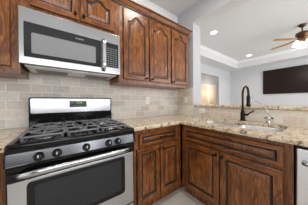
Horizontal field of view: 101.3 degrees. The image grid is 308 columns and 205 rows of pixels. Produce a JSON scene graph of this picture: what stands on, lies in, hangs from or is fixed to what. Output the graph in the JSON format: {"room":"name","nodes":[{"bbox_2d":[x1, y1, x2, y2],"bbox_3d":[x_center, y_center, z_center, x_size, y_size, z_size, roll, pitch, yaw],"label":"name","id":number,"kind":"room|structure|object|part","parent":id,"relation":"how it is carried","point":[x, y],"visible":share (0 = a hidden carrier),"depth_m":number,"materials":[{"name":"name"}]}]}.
{"room":"kitchen","nodes":[
{"label":"kitchen","id":0,"kind":"room"},
{"bbox_2d":[134,0,177,22],"bbox_3d":[-1.533,-0.243,1.068,5.290,2.800,0.120,-1,1,-36],"label":"wall","id":1,"kind":"structure","parent":0,"point":[147,3],"depth_m":2.17,"materials":[{"name":"white paint"}]},
{"bbox_2d":[0,0,28,79],"bbox_3d":[-1.367,-0.695,0.865,0.672,0.955,0.378,-1,1,-36],"label":"upper cabinet","id":2,"kind":"object","parent":1,"relation":"attached to","point":[10,67],"visible":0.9,"depth_m":0.93,"materials":[{"name":"brown wood"}]},
{"bbox_3d":[-1.152,-0.667,0.842,0.260,0.808,0.020,-1,1,-36],"label":"door","id":3,"kind":"part","parent":2,"relation":"part of","materials":[{"name":"brown wood"}]},
{"bbox_2d":[20,0,118,35],"bbox_3d":[-0.788,-0.946,1.290,0.766,0.464,0.378,-1,1,-36],"label":"upper cabinet","id":4,"kind":"object","parent":1,"relation":"attached to","point":[102,15],"visible":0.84,"depth_m":1.20,"materials":[{"name":"brown wood"}]},
{"bbox_3d":[-0.833,-0.917,1.076,0.328,0.316,0.020,-1,1,-36],"label":"door","id":5,"kind":"part","parent":4,"relation":"part of","materials":[{"name":"brown wood"}]},
{"bbox_2d":[18,5,119,79],"bbox_3d":[-0.772,-0.498,1.271,0.760,0.430,0.430,-1,1,-36],"label":"microwave","id":6,"kind":"object","parent":4,"relation":"attached to","point":[48,44],"visible":1,"depth_m":1.09,"materials":[{"name":"silver metal"}]},
{"bbox_3d":[-0.740,-0.474,1.087,0.541,0.260,0.004,-1,1,-36],"label":"door","id":7,"kind":"part","parent":6,"relation":"part of","materials":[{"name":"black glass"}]},
{"bbox_3d":[-0.795,-0.294,1.307,0.722,0.013,0.288,-1,1,-36],"label":"underside panel","id":8,"kind":"part","parent":6,"relation":"part of","materials":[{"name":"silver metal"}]},
{"bbox_3d":[-0.492,-0.474,1.244,0.036,0.333,0.054,-1,1,-36],"label":"handle","id":9,"kind":"part","parent":6,"relation":"part of","materials":[{"name":"silver metal"}]},
{"bbox_3d":[-0.559,-0.920,1.276,0.326,0.316,0.020,-1,1,-36],"label":"door","id":10,"kind":"part","parent":4,"relation":"part of","materials":[{"name":"brown wood"}]},
{"bbox_2d":[0,71,177,129],"bbox_3d":[-1.581,-0.026,0.952,5.070,0.570,0.009,-1,1,-36],"label":"backsplash","id":11,"kind":"structure","parent":1,"relation":"attached to","point":[126,102],"depth_m":1.46,"materials":[{"name":"tile"}]},
{"bbox_2d":[110,0,192,89],"bbox_3d":[0.030,-0.710,1.891,1.257,0.955,0.378,-1,1,-36],"label":"upper cabinet","id":12,"kind":"object","parent":1,"relation":"attached to","point":[153,47],"visible":0.94,"depth_m":1.64,"materials":[{"name":"brown wood"}]},
{"bbox_3d":[-0.209,-0.678,1.534,0.343,0.808,0.020,-1,1,-36],"label":"door","id":13,"kind":"part","parent":12,"relation":"part of","materials":[{"name":"brown wood"}]},
{"bbox_3d":[0.028,-1.148,1.889,1.257,0.080,0.377,-1,1,-36],"label":"crown moulding","id":14,"kind":"part","parent":12,"relation":"part of","materials":[{"name":"brown wood"}]},
{"bbox_3d":[0.091,-0.681,1.755,0.367,0.808,0.020,-1,1,-36],"label":"door","id":15,"kind":"part","parent":12,"relation":"part of","materials":[{"name":"brown wood"}]},
{"bbox_3d":[0.409,-0.685,1.988,0.370,0.808,0.020,-1,1,-36],"label":"door","id":16,"kind":"part","parent":12,"relation":"part of","materials":[{"name":"brown wood"}]},
{"bbox_2d":[149,0,199,16],"bbox_3d":[-0.108,-1.675,-1.072,5.080,0.080,5.010,-1,1,-36],"label":"ceiling","id":17,"kind":"structure","parent":0,"point":[176,7],"depth_m":2.14,"materials":[{"name":"white paint"}]},
{"bbox_2d":[152,186,203,204],"bbox_3d":[2.311,1.159,1.946,12.500,0.060,9.000,-1,1,-36],"label":"floor","id":18,"kind":"structure","parent":0,"point":[180,196],"depth_m":1.49,"materials":[{"name":"tile"}]},
{"bbox_2d":[0,153,4,204],"bbox_3d":[-1.257,0.721,0.777,0.612,0.874,0.658,-1,1,-36],"label":"base cabinet","id":19,"kind":"object","parent":18,"relation":"on","point":[2,172],"visible":0.02,"depth_m":0.72,"materials":[{"name":"brown wood"}]},
{"bbox_2d":[0,128,27,152],"bbox_3d":[-1.262,0.263,0.780,0.616,0.038,0.644,-1,1,-36],"label":"countertop","id":20,"kind":"structure","parent":19,"relation":"on","point":[6,136],"depth_m":0.93,"materials":[{"name":"stone"}]},
{"bbox_2d":[3,97,134,204],"bbox_3d":[-0.664,0.549,1.141,0.762,1.205,0.744,-1,1,-36],"label":"gas range","id":21,"kind":"object","parent":18,"relation":"on","point":[72,151],"visible":1,"depth_m":0.91,"materials":[{"name":"silver metal"}]},
{"bbox_3d":[-0.670,0.317,0.734,0.052,0.052,0.028,-1,1,-36],"label":"knob","id":22,"kind":"part","parent":21,"relation":"part of","materials":[{"name":"black plastic"}]},
{"bbox_3d":[-0.764,0.231,0.890,0.113,0.022,0.113,-1,1,-36],"label":"burner","id":23,"kind":"part","parent":21,"relation":"part of","materials":[{"name":"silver metal"}]},
{"bbox_3d":[-0.602,0.316,0.784,0.052,0.052,0.028,-1,1,-36],"label":"knob","id":24,"kind":"part","parent":21,"relation":"part of","materials":[{"name":"black plastic"}]},
{"bbox_2d":[4,120,133,153],"bbox_3d":[-0.678,0.244,1.155,0.760,0.043,0.695,-1,1,-36],"label":"cooktop","id":25,"kind":"object","parent":21,"relation":"in","point":[26,145],"depth_m":0.87,"materials":[{"name":"black metal"}]},
{"bbox_3d":[-0.491,0.392,0.902,0.755,0.078,0.044,-1,1,-36],"label":"door trim","id":26,"kind":"part","parent":21,"relation":"part of","materials":[{"name":"silver metal"}]},
{"bbox_3d":[-0.496,0.310,0.908,0.750,0.072,0.057,-1,1,-36],"label":"control panel","id":27,"kind":"part","parent":21,"relation":"part of","materials":[{"name":"silver metal"}]},
{"bbox_3d":[-0.494,0.651,0.910,0.742,0.440,0.052,-1,1,-36],"label":"oven door","id":28,"kind":"part","parent":21,"relation":"part of","materials":[{"name":"silver metal"}]},
{"bbox_3d":[-0.462,0.392,0.863,0.682,0.044,0.058,-1,1,-36],"label":"handle","id":29,"kind":"part","parent":21,"relation":"part of","materials":[{"name":"silver metal"}]},
{"bbox_3d":[-0.826,0.015,1.380,0.162,0.066,0.004,-1,1,-36],"label":"display panel","id":30,"kind":"part","parent":21,"relation":"part of","materials":[{"name":"black plastic"}]},
{"bbox_3d":[-0.470,0.315,0.881,0.052,0.052,0.028,-1,1,-36],"label":"knob","id":31,"kind":"part","parent":21,"relation":"part of","materials":[{"name":"black plastic"}]},
{"bbox_2d":[134,124,183,204],"bbox_3d":[0.134,0.705,1.798,1.280,0.874,0.658,-1,1,-36],"label":"base cabinet","id":32,"kind":"object","parent":18,"relation":"on","point":[158,165],"visible":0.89,"depth_m":1.36,"materials":[{"name":"brown wood"}]},
{"bbox_3d":[-0.052,0.735,1.307,0.282,0.545,0.020,-1,1,-36],"label":"door","id":33,"kind":"part","parent":32,"relation":"part of","materials":[{"name":"brown wood"}]},
{"bbox_3d":[0.067,0.372,1.393,0.526,0.124,0.020,-1,1,-36],"label":"drawer","id":34,"kind":"part","parent":32,"relation":"part of","materials":[{"name":"brown wood"}]},
{"bbox_3d":[0.192,0.732,1.485,0.298,0.545,0.020,-1,1,-36],"label":"door","id":35,"kind":"part","parent":32,"relation":"part of","materials":[{"name":"brown wood"}]},
{"bbox_2d":[116,114,307,146],"bbox_3d":[0.691,0.249,1.095,1.361,0.038,2.449,-1,1,-36],"label":"countertop","id":36,"kind":"structure","parent":32,"relation":"on","point":[297,135],"depth_m":1.28,"materials":[{"name":"stone"}]},
{"bbox_2d":[200,121,283,131],"bbox_3d":[0.873,0.361,1.409,0.462,0.190,0.842,-1,1,-36],"label":"sink","id":37,"kind":"object","parent":36,"relation":"in","point":[267,129],"visible":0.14,"depth_m":1.45,"materials":[{"name":"silver metal"}]},
{"bbox_2d":[200,121,237,126],"bbox_3d":[0.757,0.350,1.583,0.442,0.170,0.424,-1,1,-36],"label":"basin","id":38,"kind":"object","parent":37,"relation":"in","point":[214,122],"depth_m":1.69,"materials":[{"name":"silver metal"}]},
{"bbox_2d":[233,125,283,131],"bbox_3d":[0.999,0.361,1.237,0.462,0.190,0.414,-1,1,-36],"label":"basin","id":39,"kind":"object","parent":37,"relation":"in","point":[267,129],"depth_m":1.38,"materials":[{"name":"silver metal"}]},
{"bbox_2d":[240,86,253,120],"bbox_3d":[1.111,0.012,1.484,0.122,0.424,0.229,0,0,14],"label":"kitchen faucet","id":40,"kind":"object","parent":36,"relation":"on","point":[248,98],"visible":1,"depth_m":1.53,"materials":[{"name":"black metal"}]},
{"bbox_3d":[1.076,-0.052,1.487,0.023,0.294,0.199,0,0,18],"label":"spout","id":41,"kind":"part","parent":40,"relation":"part of","materials":[{"name":"brown metal"}]},
{"bbox_2d":[251,100,272,122],"bbox_3d":[1.216,0.099,1.436,0.048,0.250,0.214,-1,1,-36],"label":"filter faucet","id":42,"kind":"object","parent":36,"relation":"on","point":[268,118],"visible":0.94,"depth_m":1.38,"materials":[{"name":"silver metal"}]},
{"bbox_2d":[182,120,294,204],"bbox_3d":[0.859,0.704,1.371,0.658,0.874,0.943,-1,1,-36],"label":"base cabinet","id":43,"kind":"object","parent":18,"relation":"on","point":[220,168],"visible":0.86,"depth_m":1.08,"materials":[{"name":"brown wood"}]},
{"bbox_3d":[0.499,0.734,1.379,0.020,0.538,0.420,-1,1,-36],"label":"door","id":44,"kind":"part","parent":43,"relation":"part of","materials":[{"name":"brown wood"}]},
{"bbox_3d":[0.628,0.371,1.197,0.020,0.145,0.852,-1,1,-36],"label":"drawer","id":45,"kind":"part","parent":43,"relation":"part of","materials":[{"name":"brown wood"}]},
{"bbox_3d":[0.755,0.735,1.029,0.020,0.538,0.424,-1,1,-36],"label":"door","id":46,"kind":"part","parent":43,"relation":"part of","materials":[{"name":"brown wood"}]},
{"bbox_2d":[295,145,307,204],"bbox_3d":[1.300,0.697,0.733,0.682,0.852,0.600,-1,1,-36],"label":"dishwasher","id":47,"kind":"object","parent":18,"relation":"on","point":[301,153],"visible":0.79,"depth_m":0.78,"materials":[{"name":"silver metal"}]},
{"bbox_2d":[201,74,215,86],"bbox_3d":[3.142,-0.262,6.876,5.300,2.700,1.130,-1,1,-36],"label":"wall","id":48,"kind":"structure","parent":0,"point":[205,79],"depth_m":7.53,"materials":[{"name":"grey paint"}]},
{"bbox_2d":[201,85,207,103],"bbox_3d":[2.905,0.057,7.213,0.750,2.040,0.104,-1,1,-36],"label":"door","id":49,"kind":"structure","parent":48,"relation":"in","point":[204,89],"depth_m":7.22,"materials":[{"name":"beige paint"}]},
{"bbox_2d":[201,84,215,103],"bbox_3d":[3.254,0.013,7.522,1.840,2.140,0.021,-1,1,-36],"label":"trim","id":50,"kind":"structure","parent":48,"relation":"attached to","point":[201,84],"depth_m":7.50,"materials":[{"name":"white paint"}]},
{"bbox_2d":[209,86,215,103],"bbox_3d":[3.634,0.049,7.748,0.800,2.040,0.104,-1,1,-36],"label":"door","id":51,"kind":"structure","parent":48,"relation":"in","point":[212,90],"depth_m":7.71,"materials":[{"name":"beige paint"}]},
{"bbox_2d":[200,63,229,104],"bbox_3d":[1.944,-0.264,5.339,5.370,2.740,0.150,-1,1,-36],"label":"wall","id":52,"kind":"structure","parent":0,"point":[222,76],"depth_m":6.23,"materials":[{"name":"grey paint"}]},
{"bbox_2d":[178,0,297,115],"bbox_3d":[1.559,-0.261,1.149,0.210,2.800,3.410,-1,1,-36],"label":"wall","id":53,"kind":"structure","parent":0,"point":[201,8],"depth_m":2.21,"materials":[{"name":"grey paint"}]},
{"bbox_2d":[178,88,192,114],"bbox_3d":[0.569,-0.010,2.314,0.009,0.492,0.340,-1,1,-36],"label":"backsplash","id":54,"kind":"structure","parent":53,"relation":"attached to","point":[183,108],"depth_m":2.30,"materials":[{"name":"tile"}]},
{"bbox_2d":[193,0,247,26],"bbox_3d":[1.659,-1.373,0.996,0.206,0.006,3.051,-1,1,-36],"label":"trim","id":55,"kind":"structure","parent":53,"relation":"attached to","point":[229,5],"depth_m":1.91,"materials":[{"name":"white paint"}]},
{"bbox_2d":[195,107,307,125],"bbox_3d":[1.627,0.161,0.978,0.010,0.158,3.052,-1,1,-36],"label":"backsplash","id":56,"kind":"structure","parent":53,"relation":"attached to","point":[291,117],"depth_m":1.48,"materials":[{"name":"stone"}]},
{"bbox_2d":[195,104,307,110],"bbox_3d":[1.774,0.058,1.083,0.408,0.040,3.048,-1,1,-36],"label":"bar","id":57,"kind":"object","parent":53,"relation":"on","point":[271,107],"visible":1,"depth_m":1.51,"materials":[{"name":"stone"}]},
{"bbox_2d":[200,0,307,71],"bbox_3d":[3.867,-1.831,2.696,5.370,0.410,6.380,-1,1,-36],"label":"ceiling","id":58,"kind":"structure","parent":0,"point":[250,28],"depth_m":3.50,"materials":[{"name":"white paint"}]},
{"bbox_2d":[200,44,307,63],"bbox_3d":[3.761,-1.893,2.661,4.500,0.085,5.250,-1,1,-36],"label":"trim","id":59,"kind":"structure","parent":58,"relation":"attached to","point":[201,46],"depth_m":4.98,"materials":[{"name":"white paint"}]},
{"bbox_2d":[200,0,307,68],"bbox_3d":[3.763,-1.637,2.663,4.560,0.036,5.310,-1,1,-36],"label":"trim","id":60,"kind":"structure","parent":58,"relation":"attached to","point":[248,0],"depth_m":4.94,"materials":[{"name":"white paint"}]},
{"bbox_2d":[271,23,307,49],"bbox_3d":[3.739,-1.681,3.162,1.267,0.514,1.303,-1,1,-36],"label":"ceiling fan","id":61,"kind":"object","parent":58,"relation":"hanging from","point":[302,35],"visible":1,"depth_m":3.14,"materials":[{"name":"brown wood"}]},
{"bbox_3d":[3.586,-1.589,3.573,0.092,0.016,0.480,0,0,-14],"label":"blade","id":62,"kind":"part","parent":61,"relation":"part of","materials":[{"name":"brown wood"}]},
{"bbox_3d":[3.255,-1.584,3.175,0.480,0.016,0.092,0,0,4],"label":"blade","id":63,"kind":"part","parent":61,"relation":"part of","materials":[{"name":"brown wood"}]},
{"bbox_3d":[3.588,-1.488,3.173,0.164,0.130,0.164,-1,1,-36],"label":"lamp shade","id":64,"kind":"part","parent":61,"relation":"part of","materials":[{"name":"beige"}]},
{"bbox_2d":[230,58,307,105],"bbox_3d":[6.348,-0.435,3.976,0.120,3.050,7.500,-1,1,-36],"label":"wall","id":65,"kind":"structure","parent":0,"point":[252,78],"depth_m":5.86,"materials":[{"name":"grey paint"}]},
{"bbox_2d":[263,64,307,93],"bbox_3d":[5.490,-0.892,4.981,0.057,1.044,1.840,-1,1,-36],"label":"television","id":66,"kind":"object","parent":65,"relation":"attached to","point":[294,79],"visible":1,"depth_m":5.11,"materials":[{"name":"black plastic"}]}
]}

